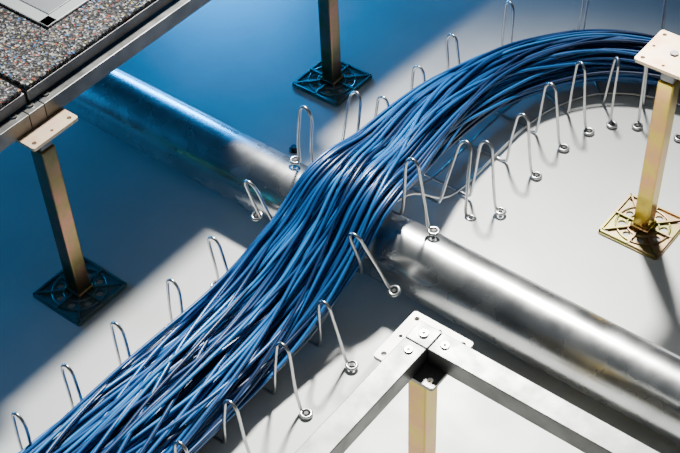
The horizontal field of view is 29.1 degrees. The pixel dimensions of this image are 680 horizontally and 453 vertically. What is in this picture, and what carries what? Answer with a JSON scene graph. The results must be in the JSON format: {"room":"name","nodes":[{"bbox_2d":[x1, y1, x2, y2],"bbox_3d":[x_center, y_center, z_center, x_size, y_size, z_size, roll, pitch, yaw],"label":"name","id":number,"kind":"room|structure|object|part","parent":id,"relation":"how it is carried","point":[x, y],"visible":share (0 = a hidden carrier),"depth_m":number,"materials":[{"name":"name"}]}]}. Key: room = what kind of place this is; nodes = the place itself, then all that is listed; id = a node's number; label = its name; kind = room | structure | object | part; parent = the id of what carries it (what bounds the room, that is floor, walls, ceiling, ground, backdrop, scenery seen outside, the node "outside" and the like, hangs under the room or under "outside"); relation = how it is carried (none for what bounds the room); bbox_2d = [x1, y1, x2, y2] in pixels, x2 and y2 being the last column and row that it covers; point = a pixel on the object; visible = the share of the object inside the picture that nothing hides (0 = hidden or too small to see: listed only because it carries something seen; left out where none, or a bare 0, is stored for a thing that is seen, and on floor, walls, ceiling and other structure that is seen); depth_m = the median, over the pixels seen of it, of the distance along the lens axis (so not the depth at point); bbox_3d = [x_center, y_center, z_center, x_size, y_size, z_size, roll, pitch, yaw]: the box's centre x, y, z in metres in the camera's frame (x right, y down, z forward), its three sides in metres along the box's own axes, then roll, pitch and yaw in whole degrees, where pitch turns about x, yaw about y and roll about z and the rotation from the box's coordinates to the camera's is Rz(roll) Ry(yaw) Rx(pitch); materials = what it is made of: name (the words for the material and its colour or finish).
{"room":"data center","nodes":[
{"label":"data center","id":0,"kind":"room"},
{"bbox_2d":[0,0,679,452],"bbox_3d":[-0.002,-0.131,2.209,6.200,0.050,6.000,28,53,27],"label":"floor","id":1,"kind":"structure","parent":0,"point":[146,223],"depth_m":2.07,"materials":[{"name":"paint"}]},
{"bbox_2d":[16,108,126,325],"bbox_3d":[-0.396,-0.022,1.847,0.103,0.338,0.103,28,53,27],"label":"pedestal","id":2,"kind":"object","parent":1,"relation":"on","point":[78,289],"visible":0.94,"depth_m":1.89,"materials":[{"name":"metal"}]},
{"bbox_2d":[19,99,46,127],"bbox_3d":[-0.405,-0.150,1.721,0.026,0.028,0.026,28,53,27],"label":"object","id":3,"kind":"object","parent":2,"relation":"on","point":[34,109],"visible":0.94,"depth_m":1.71,"materials":[{"name":"metal"}]},
{"bbox_3d":[-0.402,-0.137,1.731,0.080,0.005,0.080,28,53,27],"label":"head plate","id":4,"kind":"part","parent":2,"relation":"part of","materials":[{"name":"metal"}]},
{"bbox_3d":[-0.396,-0.020,1.849,0.031,0.327,0.031,28,53,27],"label":"post","id":5,"kind":"part","parent":2,"relation":"part of","materials":[{"name":"metal"}]},
{"bbox_3d":[-0.390,0.096,1.966,0.103,0.003,0.103,28,53,27],"label":"plate","id":6,"kind":"part","parent":2,"relation":"part of","materials":[{"name":"metal"}]},
{"bbox_2d":[34,0,210,117],"bbox_3d":[-0.217,-0.326,1.886,0.026,0.028,0.582,28,53,27],"label":"stringer","id":7,"kind":"object","parent":2,"relation":"on","point":[109,59],"visible":0.93,"depth_m":1.79,"materials":[{"name":"metal"}]},
{"bbox_2d":[0,0,172,101],"bbox_3d":[-0.458,-0.469,2.008,0.607,0.018,0.607,28,53,27],"label":"steel tray","id":8,"kind":"object","parent":7,"relation":"on","point":[151,9],"visible":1,"depth_m":1.77,"materials":[{"name":"grey metal"}]},
{"bbox_2d":[0,0,154,107],"bbox_3d":[-0.646,-0.303,1.835,0.603,0.007,1.213,28,53,27],"label":"floor","id":9,"kind":"structure","parent":8,"relation":"on","point":[30,51],"depth_m":1.77,"materials":[{"name":"carpet"}]},
{"bbox_2d":[0,0,89,27],"bbox_3d":[-0.416,-0.382,1.893,0.225,0.005,0.225,28,53,27],"label":"outlet box","id":10,"kind":"object","parent":9,"relation":"on","point":[46,13],"visible":1,"depth_m":1.81,"materials":[{"name":"grey plastic"}]},
{"bbox_3d":[-0.416,-0.382,1.893,0.181,0.005,0.181,28,53,27],"label":"lid","id":11,"kind":"part","parent":10,"relation":"part of","materials":[{"name":"grey plastic"}]},
{"bbox_2d":[289,144,296,152],"bbox_3d":[-0.076,-0.130,2.170,0.018,0.008,0.018,28,53,27],"label":"bolt","id":12,"kind":"object","parent":1,"relation":"on","point":[293,149],"visible":0.7,"depth_m":2.17,"materials":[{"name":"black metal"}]},
{"bbox_2d":[292,0,371,106],"bbox_3d":[-0.020,-0.373,2.176,0.103,0.338,0.103,28,53,27],"label":"pedestal","id":13,"kind":"object","parent":1,"relation":"on","point":[332,78],"visible":1,"depth_m":2.26,"materials":[{"name":"metal"}]},
{"bbox_3d":[-0.020,-0.371,2.177,0.031,0.327,0.031,28,53,27],"label":"post","id":14,"kind":"part","parent":13,"relation":"part of","materials":[{"name":"metal"}]},
{"bbox_3d":[-0.014,-0.255,2.295,0.103,0.003,0.103,28,53,27],"label":"plate","id":15,"kind":"part","parent":13,"relation":"part of","materials":[{"name":"metal"}]},
{"bbox_2d":[11,0,679,452],"bbox_3d":[0.291,0.212,1.657,1.144,0.229,1.832,28,53,27],"label":"cable tray","id":16,"kind":"object","parent":1,"relation":"on","point":[643,95],"visible":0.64,"depth_m":1.96,"materials":[{"name":"metal"}]},
{"bbox_2d":[18,29,679,452],"bbox_3d":[0.275,0.253,1.647,1.126,0.169,1.736,28,53,27],"label":"bundle","id":17,"kind":"object","parent":16,"relation":"in","point":[177,387],"visible":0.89,"depth_m":1.85,"materials":[{"name":"blue plastic"}]},
{"bbox_2d":[62,68,679,445],"bbox_3d":[-0.125,-0.074,2.048,4.600,0.104,0.104,28,53,27],"label":"pipe","id":18,"kind":"object","parent":1,"relation":"on","point":[622,370],"visible":0.67,"depth_m":1.84,"materials":[{"name":"silver metal"}]},
{"bbox_2d":[374,311,472,452],"bbox_3d":[0.097,0.251,1.552,0.103,0.338,0.103,28,53,27],"label":"pedestal","id":19,"kind":"object","parent":1,"relation":"on","point":[423,387],"visible":0.45,"depth_m":1.47,"materials":[{"name":"yellow metal"}]},
{"bbox_3d":[0.097,0.252,1.554,0.031,0.327,0.031,28,53,27],"label":"post","id":20,"kind":"part","parent":19,"relation":"part of","materials":[{"name":"yellow metal"}]},
{"bbox_2d":[405,321,441,362],"bbox_3d":[0.091,0.124,1.424,0.029,0.028,0.029,28,53,27],"label":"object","id":21,"kind":"object","parent":19,"relation":"on","point":[424,335],"visible":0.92,"depth_m":1.42,"materials":[{"name":"metal"}]},
{"bbox_3d":[0.091,0.136,1.436,0.080,0.005,0.080,28,53,27],"label":"head plate","id":22,"kind":"part","parent":19,"relation":"part of","materials":[{"name":"metal"}]},
{"bbox_2d":[598,30,679,259],"bbox_3d":[0.460,-0.117,1.899,0.103,0.338,0.103,28,53,27],"label":"pedestal","id":23,"kind":"object","parent":1,"relation":"on","point":[661,54],"visible":1,"depth_m":1.93,"materials":[{"name":"yellow metal"}]},
{"bbox_3d":[0.466,0.000,2.018,0.103,0.003,0.103,28,53,27],"label":"plate","id":24,"kind":"part","parent":23,"relation":"part of","materials":[{"name":"yellow metal"}]},
{"bbox_3d":[0.460,-0.116,1.900,0.031,0.327,0.031,28,53,27],"label":"post","id":25,"kind":"part","parent":23,"relation":"part of","materials":[{"name":"yellow metal"}]},
{"bbox_3d":[0.454,-0.233,1.783,0.080,0.005,0.080,28,53,27],"label":"head plate","id":26,"kind":"part","parent":23,"relation":"part of","materials":[{"name":"metal"}]},
{"bbox_3d":[-0.772,0.329,1.519,0.103,0.338,0.103,28,53,27],"label":"pedestal","id":27,"kind":"object","parent":1,"relation":"on","visible":0},
{"bbox_2d":[0,110,31,151],"bbox_3d":[-0.593,0.025,1.557,0.026,0.028,0.582,28,53,27],"label":"stringer","id":28,"kind":"object","parent":27,"relation":"on","point":[15,126],"visible":1,"depth_m":1.69,"materials":[{"name":"metal"}]},
{"bbox_2d":[0,93,26,121],"bbox_3d":[-0.834,-0.119,1.679,0.607,0.018,0.607,28,53,27],"label":"steel tray","id":29,"kind":"object","parent":28,"relation":"on","point":[19,101],"visible":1,"depth_m":1.69,"materials":[{"name":"grey metal"}]},
{"bbox_3d":[-0.279,0.601,1.224,0.103,0.338,0.103,28,53,27],"label":"pedestal","id":30,"kind":"object","parent":1,"relation":"on","visible":0},
{"bbox_2d":[295,338,425,452],"bbox_3d":[-0.097,0.299,1.260,0.029,0.028,0.579,28,53,27],"label":"stringer","id":31,"kind":"object","parent":30,"relation":"on","point":[337,433],"visible":1,"depth_m":1.36,"materials":[{"name":"metal"}]},
{"bbox_3d":[0.577,0.506,1.275,0.103,0.338,0.103,28,53,27],"label":"pedestal","id":32,"kind":"object","parent":1,"relation":"on","visible":0},
{"bbox_2d":[428,333,659,452],"bbox_3d":[0.331,0.252,1.286,0.579,0.028,0.029,28,53,27],"label":"stringer","id":33,"kind":"object","parent":32,"relation":"on","point":[562,419],"visible":1,"depth_m":1.35,"materials":[{"name":"metal"}]}
]}

